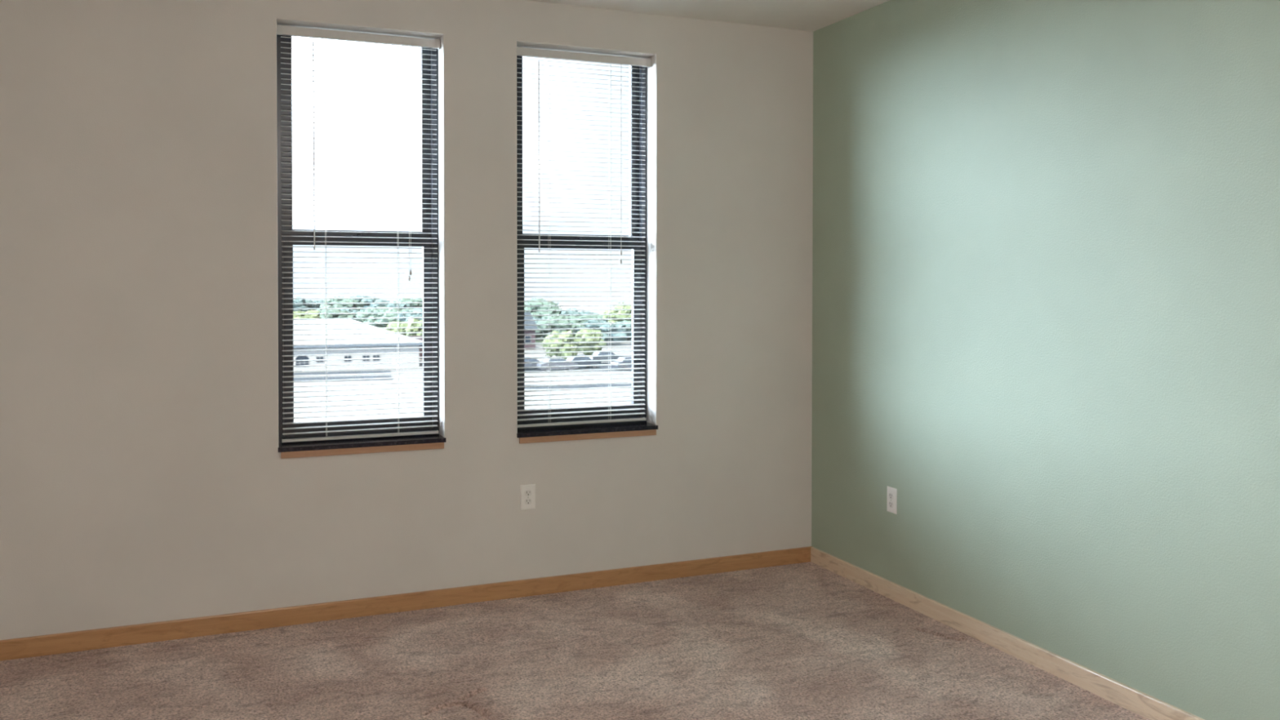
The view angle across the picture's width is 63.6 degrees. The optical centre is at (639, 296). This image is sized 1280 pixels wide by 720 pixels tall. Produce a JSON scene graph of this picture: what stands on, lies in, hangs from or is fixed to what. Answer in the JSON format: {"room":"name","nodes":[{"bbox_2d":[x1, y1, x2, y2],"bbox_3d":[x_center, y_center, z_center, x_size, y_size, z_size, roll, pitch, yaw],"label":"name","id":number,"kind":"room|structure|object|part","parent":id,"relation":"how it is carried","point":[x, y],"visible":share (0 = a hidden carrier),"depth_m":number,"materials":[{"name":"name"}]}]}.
{"room":"empty bedroom","nodes":[
{"label":"empty bedroom","id":0,"kind":"room"},
{"bbox_2d":[0,0,813,639],"bbox_3d":[-1.160,0.015,4.616,4.650,2.980,0.240,0,1,-23],"label":"wall","id":1,"kind":"structure","parent":0,"point":[144,478],"depth_m":4.37,"materials":[{"name":"white paint"}]},
{"bbox_2d":[276,35,445,458],"bbox_3d":[-1.233,-0.243,4.553,0.708,1.841,0.221,0,1,-23],"label":"window","id":2,"kind":"structure","parent":1,"relation":"in","point":[422,442],"depth_m":4.55,"materials":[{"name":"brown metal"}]},
{"bbox_3d":[-1.262,-0.707,4.615,0.642,0.904,0.028,0,1,-23],"label":"sash","id":3,"kind":"part","parent":2,"relation":"part of","materials":[{"name":"brown metal"}]},
{"bbox_3d":[-1.249,0.168,4.598,0.642,0.865,0.028,0,1,-23],"label":"sash","id":4,"kind":"part","parent":2,"relation":"part of","materials":[{"name":"brown metal"}]},
{"bbox_2d":[276,24,439,442],"bbox_3d":[-1.225,-0.270,4.534,0.697,1.786,0.044,0,1,-23],"label":"blind","id":5,"kind":"object","parent":2,"relation":"attached to","point":[284,30],"visible":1,"depth_m":4.52,"materials":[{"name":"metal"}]},
{"bbox_3d":[-1.363,-0.250,4.482,0.005,1.734,0.028,0,1,-23],"label":"ladder cord","id":6,"kind":"part","parent":5,"relation":"part of","materials":[{"name":"white fabric"}]},
{"bbox_3d":[-1.226,-1.135,4.525,0.688,0.036,0.029,0,1,-23],"label":"head rail","id":7,"kind":"part","parent":5,"relation":"part of","materials":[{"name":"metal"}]},
{"bbox_3d":[-1.225,0.617,4.554,0.666,0.012,0.025,0,1,-23],"label":"rail","id":8,"kind":"part","parent":5,"relation":"part of","materials":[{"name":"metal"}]},
{"bbox_3d":[-1.078,-0.252,4.601,0.005,1.734,0.028,0,1,-23],"label":"ladder cord","id":9,"kind":"part","parent":5,"relation":"part of","materials":[{"name":"white fabric"}]},
{"bbox_3d":[-1.029,-0.607,4.598,0.002,1.035,0.006,0,1,-23],"label":"pull cord","id":10,"kind":"part","parent":5,"relation":"part of","materials":[{"name":"white fabric"}]},
{"bbox_3d":[-1.023,-0.620,4.601,0.002,1.010,0.006,0,1,-23],"label":"pull cord","id":11,"kind":"part","parent":5,"relation":"part of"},
{"bbox_3d":[-1.216,0.641,4.526,0.708,0.019,0.131,0,1,-23],"label":"sill","id":12,"kind":"part","parent":2,"relation":"part of","materials":[{"name":"stone"}]},
{"bbox_2d":[0,546,812,661],"bbox_3d":[-1.111,1.349,4.521,4.350,0.076,0.013,0,1,-23],"label":"baseboard","id":13,"kind":"structure","parent":1,"relation":"attached to","point":[105,637],"depth_m":4.50,"materials":[{"name":"brown wood"}]},
{"bbox_2d":[520,484,535,510],"bbox_3d":[-0.517,0.926,4.766,0.071,0.116,0.007,0,1,-23],"label":"electrical outlet","id":14,"kind":"object","parent":1,"relation":"attached to","point":[527,492],"visible":1,"depth_m":4.76,"materials":[{"name":"plastic"}]},
{"bbox_2d":[524,497,531,504],"bbox_3d":[-0.516,0.946,4.765,0.034,0.028,0.003,0,1,-23],"label":"receptacle","id":15,"kind":"object","parent":14,"relation":"attached to","point":[527,500],"depth_m":4.76,"materials":[{"name":"white plastic"}]},
{"bbox_2d":[524,489,531,496],"bbox_3d":[-0.516,0.907,4.764,0.034,0.028,0.003,0,1,-23],"label":"receptacle","id":16,"kind":"object","parent":14,"relation":"attached to","point":[527,492],"depth_m":4.76,"materials":[{"name":"white plastic"}]},
{"bbox_2d":[516,55,657,443],"bbox_3d":[-0.279,-0.249,4.954,0.703,1.841,0.221,0,1,-23],"label":"window","id":17,"kind":"structure","parent":1,"relation":"in","point":[641,428],"depth_m":5.03,"materials":[{"name":"brown metal"}]},
{"bbox_3d":[-0.307,-0.713,5.016,0.637,0.904,0.028,0,1,-23],"label":"sash","id":18,"kind":"part","parent":17,"relation":"part of","materials":[{"name":"brown metal"}]},
{"bbox_3d":[-0.295,0.162,4.999,0.637,0.865,0.028,0,1,-23],"label":"sash","id":19,"kind":"part","parent":17,"relation":"part of","materials":[{"name":"brown metal"}]},
{"bbox_2d":[516,46,650,427],"bbox_3d":[-0.271,-0.279,4.935,0.692,1.779,0.044,0,1,-23],"label":"blind","id":20,"kind":"object","parent":17,"relation":"attached to","point":[521,51],"visible":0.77,"depth_m":4.93,"materials":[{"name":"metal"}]},
{"bbox_3d":[-0.282,0.604,4.950,0.660,0.012,0.025,0,1,-23],"label":"rail","id":21,"kind":"part","parent":20,"relation":"part of","materials":[{"name":"metal"}]},
{"bbox_3d":[-0.272,-1.141,4.925,0.683,0.036,0.029,0,1,-23],"label":"head rail","id":22,"kind":"part","parent":20,"relation":"part of","materials":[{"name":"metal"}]},
{"bbox_3d":[-0.262,0.635,4.927,0.703,0.019,0.131,0,1,-23],"label":"sill","id":23,"kind":"part","parent":17,"relation":"part of","materials":[{"name":"stone"}]},
{"bbox_2d":[0,561,1148,719],"bbox_3d":[0.241,1.498,1.302,4.350,0.123,7.000,0,1,-23],"label":"floor","id":24,"kind":"structure","parent":0,"point":[803,641],"depth_m":3.91,"materials":[{"name":"carpet"}]},
{"bbox_2d":[526,0,889,31],"bbox_3d":[0.242,-1.360,1.255,4.350,0.120,7.000,0,1,-23],"label":"ceiling","id":25,"kind":"structure","parent":0,"point":[812,15],"depth_m":4.87,"materials":[{"name":"paint"}]},
{"bbox_2d":[811,0,1279,719],"bbox_3d":[2.345,0.058,2.080,0.150,2.980,7.150,0,1,-23],"label":"wall","id":26,"kind":"structure","parent":0,"point":[1046,233],"depth_m":3.75,"materials":[{"name":"green paint"}]},
{"bbox_2d":[886,486,897,514],"bbox_3d":[1.152,0.933,4.732,0.007,0.116,0.071,0,1,-23],"label":"electrical outlet","id":27,"kind":"object","parent":26,"relation":"attached to","point":[891,502],"visible":1,"depth_m":4.72,"materials":[{"name":"plastic"}]},
{"bbox_2d":[888,501,893,507],"bbox_3d":[1.150,0.953,4.732,0.003,0.028,0.034,0,1,-23],"label":"receptacle","id":28,"kind":"object","parent":27,"relation":"attached to","point":[890,503],"depth_m":4.73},
{"bbox_2d":[888,492,893,499],"bbox_3d":[1.150,0.914,4.731,0.003,0.028,0.034,0,1,-23],"label":"receptacle","id":29,"kind":"object","parent":27,"relation":"attached to","point":[890,494],"depth_m":4.73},
{"bbox_2d":[810,546,1204,719],"bbox_3d":[2.243,1.389,2.133,0.013,0.076,6.987,0,1,-23],"label":"baseboard","id":30,"kind":"structure","parent":26,"relation":"attached to","point":[1138,702],"depth_m":4.01,"materials":[{"name":"brown wood"}]},
{"label":"outside","id":31,"kind":"structure","parent":0,"visible":0},
{"bbox_2d":[524,363,631,371],"bbox_3d":[-6.626,8.441,123.625,32.922,0.050,20.539,0,1,-23],"label":"car park","id":32,"kind":"structure","parent":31,"point":[590,366],"depth_m":120.01,"materials":[{"name":"grey asphalt"}]},
{"bbox_2d":[524,356,541,368],"bbox_3d":[-12.972,7.755,119.621,4.520,1.436,1.800,0,1,-26],"label":"car","id":33,"kind":"object","parent":32,"relation":"on","point":[528,360],"visible":0.18,"depth_m":118.90,"materials":[{"name":"paint"}]},
{"bbox_2d":[536,357,578,370],"bbox_3d":[-9.428,7.781,118.122,4.520,1.436,1.800,0,1,-23],"label":"car","id":34,"kind":"object","parent":32,"relation":"on","point":[555,359],"visible":0.68,"depth_m":117.34,"materials":[{"name":"paint"}]},
{"bbox_2d":[565,356,600,368],"bbox_3d":[-6.977,7.726,121.619,4.520,1.436,1.800,-1,1,-31],"label":"car","id":35,"kind":"object","parent":32,"relation":"on","point":[581,358],"visible":0.49,"depth_m":120.98,"materials":[{"name":"paint"}]},
{"bbox_2d":[588,351,623,361],"bbox_3d":[-4.310,7.607,129.118,4.520,1.436,1.800,0,1,-28],"label":"car","id":36,"kind":"object","parent":32,"relation":"on","point":[608,357],"visible":0.42,"depth_m":128.25,"materials":[{"name":"paint"}]},
{"bbox_2d":[610,356,631,370],"bbox_3d":[-1.036,7.754,120.120,4.520,1.436,1.800,0,1,-30],"label":"car","id":37,"kind":"object","parent":32,"relation":"on","point":[620,357],"visible":0.34,"depth_m":118.93,"materials":[{"name":"paint"}]},
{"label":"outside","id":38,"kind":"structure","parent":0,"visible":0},
{"bbox_2d":[293,304,631,421],"bbox_3d":[1.457,7.358,223.727,490.000,1.000,398.000,0,1,-23],"label":"ground","id":39,"kind":"structure","parent":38,"point":[599,312],"depth_m":96.67,"materials":[{"name":"concrete"}]},
{"bbox_2d":[293,297,316,311],"bbox_3d":[-96.652,3.030,289.776,12.804,5.718,13.250,0,1,-23],"label":"tree","id":40,"kind":"object","parent":39,"relation":"on","point":[295,300],"visible":0.37,"depth_m":286.06,"materials":[{"name":"green plant"}]},
{"bbox_2d":[313,299,323,308],"bbox_3d":[-105.946,3.045,340.058,12.930,3.958,14.334,0,1,-7],"label":"tree","id":41,"kind":"object","parent":39,"relation":"on","point":[317,306],"visible":0.15,"depth_m":335.10,"materials":[{"name":"green plant"}]},
{"bbox_2d":[315,296,365,311],"bbox_3d":[-80.890,3.016,279.843,13.298,6.082,12.239,0,1,8],"label":"tree","id":42,"kind":"object","parent":39,"relation":"on","point":[327,300],"visible":0.48,"depth_m":277.36,"materials":[{"name":"green plant"}]},
{"bbox_2d":[293,319,422,370],"bbox_3d":[-43.856,5.628,126.124,31.822,5.550,18.400,0,1,-23],"label":"building","id":43,"kind":"structure","parent":39,"relation":"on","point":[319,321],"depth_m":122.31,"materials":[{"name":"paint"}]},
{"bbox_3d":[-38.912,7.431,118.992,1.500,1.220,0.029,0,1,-23],"label":"pane","id":44,"kind":"part","parent":43,"relation":"part of","materials":[{"name":"grey glass"}]},
{"bbox_3d":[-37.118,7.310,119.749,0.790,0.640,0.019,0,1,-23],"label":"pane","id":45,"kind":"part","parent":43,"relation":"part of","materials":[{"name":"grey glass"}]},
{"bbox_3d":[-34.218,7.292,120.966,0.790,0.640,0.019,0,1,-23],"label":"pane","id":46,"kind":"part","parent":43,"relation":"part of","materials":[{"name":"grey glass"}]},
{"bbox_3d":[-32.300,7.280,121.771,0.790,0.640,0.019,0,1,-23],"label":"pane","id":47,"kind":"part","parent":43,"relation":"part of","materials":[{"name":"grey glass"}]},
{"bbox_3d":[-31.207,7.274,122.230,0.790,0.640,0.019,0,1,-23],"label":"pane","id":48,"kind":"part","parent":43,"relation":"part of","materials":[{"name":"grey glass"}]},
{"bbox_2d":[349,295,389,309],"bbox_3d":[-83.308,2.573,311.991,13.854,5.938,15.358,0,1,24],"label":"tree","id":49,"kind":"object","parent":39,"relation":"on","point":[366,300],"visible":0.3,"depth_m":308.70,"materials":[{"name":"green plant"}]},
{"bbox_2d":[364,299,409,309],"bbox_3d":[-65.163,3.534,265.624,11.820,5.514,12.231,1,1,39],"label":"tree","id":50,"kind":"object","parent":39,"relation":"on","point":[374,305],"visible":0.2,"depth_m":262.50,"materials":[{"name":"green plant"}]},
{"bbox_2d":[392,297,422,309],"bbox_3d":[-67.331,3.065,303.255,14.127,5.207,12.102,-1,1,-35],"label":"tree","id":51,"kind":"object","parent":39,"relation":"on","point":[420,300],"visible":0.23,"depth_m":300.45,"materials":[{"name":"green plant"}]},
{"bbox_2d":[404,318,422,336],"bbox_3d":[-32.764,5.604,156.531,5.730,4.876,5.622,0,1,-1],"label":"tree","id":52,"kind":"object","parent":39,"relation":"on","point":[411,320],"visible":0.32,"depth_m":154.81,"materials":[{"name":"green plant"}]},
{"bbox_2d":[407,335,422,359],"bbox_3d":[-27.604,6.733,140.424,8.800,2.900,6.800,0,1,-23],"label":"shed","id":53,"kind":"object","parent":39,"relation":"on","point":[420,339],"visible":0.02,"depth_m":137.89,"materials":[{"name":"white"}]},
{"bbox_2d":[524,311,538,350],"bbox_3d":[-20.458,4.818,157.121,7.800,6.200,8.800,0,1,-23],"label":"house","id":54,"kind":"structure","parent":39,"relation":"on","point":[526,317],"depth_m":154.70,"materials":[{"name":"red brick"}]},
{"bbox_3d":[-16.755,6.415,154.352,0.900,1.000,0.019,0,1,-23],"label":"pane","id":55,"kind":"part","parent":54,"relation":"part of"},
{"bbox_2d":[535,313,578,337],"bbox_3d":[-13.574,5.274,165.887,8.473,5.277,9.206,0,1,-15],"label":"tree","id":56,"kind":"object","parent":39,"relation":"on","point":[559,322],"visible":0.49,"depth_m":163.05,"materials":[{"name":"green plant"}]},
{"bbox_2d":[540,329,581,359],"bbox_3d":[-10.494,6.340,132.933,4.966,4.154,4.873,1,1,39],"label":"shrub","id":57,"kind":"object","parent":39,"relation":"on","point":[566,335],"visible":0.74,"depth_m":131.74,"materials":[{"name":"green plant"}]},
{"bbox_2d":[574,327,606,355],"bbox_3d":[-6.917,6.281,140.345,4.389,4.139,5.271,0,1,-19],"label":"shrub","id":58,"kind":"object","parent":39,"relation":"on","point":[582,331],"visible":0.59,"depth_m":138.97,"materials":[{"name":"green plant"}]},
{"bbox_2d":[574,318,631,345],"bbox_3d":[-5.782,5.651,164.803,9.173,4.547,8.865,0,1,-30],"label":"tree","id":59,"kind":"object","parent":39,"relation":"on","point":[593,326],"visible":0.52,"depth_m":162.40,"materials":[{"name":"green plant"}]},
{"bbox_2d":[613,320,631,341],"bbox_3d":[-2.099,5.845,176.085,8.184,3.744,7.532,-1,1,-37],"label":"tree","id":60,"kind":"object","parent":39,"relation":"on","point":[628,339],"visible":0.04,"depth_m":175.59,"materials":[{"name":"green plant"}]},
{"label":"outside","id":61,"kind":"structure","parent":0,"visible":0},
{"bbox_2d":[535,337,631,342],"bbox_3d":[2.619,6.873,220.953,490.000,0.060,76.000,0,1,-23],"label":"lawn","id":62,"kind":"structure","parent":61,"point":[536,340],"depth_m":175.94,"materials":[{"name":"green plant"}]},
{"bbox_2d":[293,309,320,319],"bbox_3d":[-66.803,4.945,204.345,8.595,4.599,8.434,0,1,-20],"label":"tree","id":63,"kind":"object","parent":62,"relation":"on","point":[296,316],"visible":0.31,"depth_m":203.59,"materials":[{"name":"green plant"}]},
{"bbox_2d":[319,309,356,319],"bbox_3d":[-63.731,4.805,215.442,9.082,4.525,7.780,0,1,-4],"label":"tree","id":64,"kind":"object","parent":62,"relation":"on","point":[331,311],"visible":0.31,"depth_m":213.47,"materials":[{"name":"green plant"}]},
{"bbox_2d":[340,306,368,322],"bbox_3d":[-62.177,4.571,224.958,9.173,4.712,8.865,0,1,11],"label":"tree","id":65,"kind":"object","parent":62,"relation":"on","point":[349,310],"visible":0.08,"depth_m":223.11,"materials":[{"name":"green plant"}]},
{"bbox_2d":[355,305,389,327],"bbox_3d":[-53.141,4.507,210.278,10.229,5.337,9.415,1,1,27],"label":"tree","id":66,"kind":"object","parent":62,"relation":"on","point":[369,310],"visible":0.41,"depth_m":207.86,"materials":[{"name":"green plant"}]},
{"bbox_2d":[379,320,408,335],"bbox_3d":[-38.892,5.846,166.434,7.095,4.130,5.908,0,1,-17],"label":"tree","id":67,"kind":"object","parent":62,"relation":"on","point":[390,325],"visible":0.21,"depth_m":164.39,"materials":[{"name":"green plant"}]},
{"bbox_2d":[376,306,413,325],"bbox_3d":[-44.664,4.739,193.488,8.644,5.433,10.091,1,1,42],"label":"tree","id":68,"kind":"object","parent":62,"relation":"on","point":[390,310],"visible":0.22,"depth_m":190.60,"materials":[{"name":"green plant"}]},
{"bbox_2d":[395,308,422,321],"bbox_3d":[-37.072,4.688,177.058,9.236,6.120,10.239,-1,1,-32],"label":"tree","id":69,"kind":"object","parent":62,"relation":"on","point":[415,310],"visible":0.11,"depth_m":176.15,"materials":[{"name":"green plant"}]},
{"bbox_2d":[533,316,542,338],"bbox_3d":[-18.611,5.569,178.134,8.191,4.246,7.389,0,1,-8],"label":"tree","id":70,"kind":"object","parent":62,"relation":"on","point":[535,317],"visible":0.02,"depth_m":176.97,"materials":[{"name":"green plant"}]},
{"bbox_2d":[524,297,562,318],"bbox_3d":[-19.738,3.790,205.085,10.091,7.069,8.644,1,1,37],"label":"tree","id":71,"kind":"object","parent":62,"relation":"on","point":[543,308],"visible":0.41,"depth_m":202.31,"materials":[{"name":"green plant"}]},
{"bbox_2d":[560,307,582,315],"bbox_3d":[-17.484,4.515,221.057,10.192,5.018,9.850,1,1,29],"label":"tree","id":72,"kind":"object","parent":62,"relation":"on","point":[563,312],"visible":0.08,"depth_m":218.00,"materials":[{"name":"green plant"}]},
{"bbox_2d":[568,315,597,327],"bbox_3d":[-10.091,5.420,178.554,9.082,4.549,7.780,0,1,-22],"label":"tree","id":73,"kind":"object","parent":62,"relation":"on","point":[583,317],"visible":0.2,"depth_m":176.11,"materials":[{"name":"green plant"}]},
{"bbox_2d":[578,311,598,314],"bbox_3d":[-13.880,5.013,246.127,10.239,3.114,9.236,0,1,22],"label":"tree","id":74,"kind":"object","parent":62,"relation":"on","point":[582,312],"visible":0.04,"depth_m":243.85,"materials":[{"name":"green plant"}]},
{"bbox_2d":[591,315,608,321],"bbox_3d":[-8.934,5.334,234.918,10.356,2.816,11.252,0,1,15],"label":"tree","id":75,"kind":"object","parent":62,"relation":"on","point":[597,316],"visible":0.12,"depth_m":232.28,"materials":[{"name":"green plant"}]},
{"bbox_2d":[602,302,631,323],"bbox_3d":[-2.936,4.212,208.631,9.122,6.238,7.597,0,1,7],"label":"tree","id":76,"kind":"object","parent":62,"relation":"on","point":[626,307],"visible":0.35,"depth_m":206.14,"materials":[{"name":"green plant"}]},
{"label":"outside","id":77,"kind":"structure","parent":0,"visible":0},
{"bbox_2d":[293,370,391,374],"bbox_3d":[-37.844,8.569,114.534,20.044,0.050,4.702,0,1,-23],"label":"lane","id":78,"kind":"structure","parent":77,"point":[361,371],"depth_m":115.61,"materials":[{"name":"grey asphalt"}]},
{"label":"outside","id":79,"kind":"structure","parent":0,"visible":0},
{"bbox_2d":[293,375,392,382],"bbox_3d":[-35.392,8.684,107.495,19.024,0.050,6.602,0,1,-23],"label":"lane","id":80,"kind":"structure","parent":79,"point":[370,376],"depth_m":108.92,"materials":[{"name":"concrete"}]},
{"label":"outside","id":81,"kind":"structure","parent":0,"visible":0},
{"bbox_2d":[524,383,631,388],"bbox_3d":[-5.386,8.802,101.232,26.065,0.050,10.387,0,1,-23],"label":"street","id":82,"kind":"structure","parent":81,"point":[610,384],"depth_m":100.74,"materials":[{"name":"grey asphalt"}]}
]}

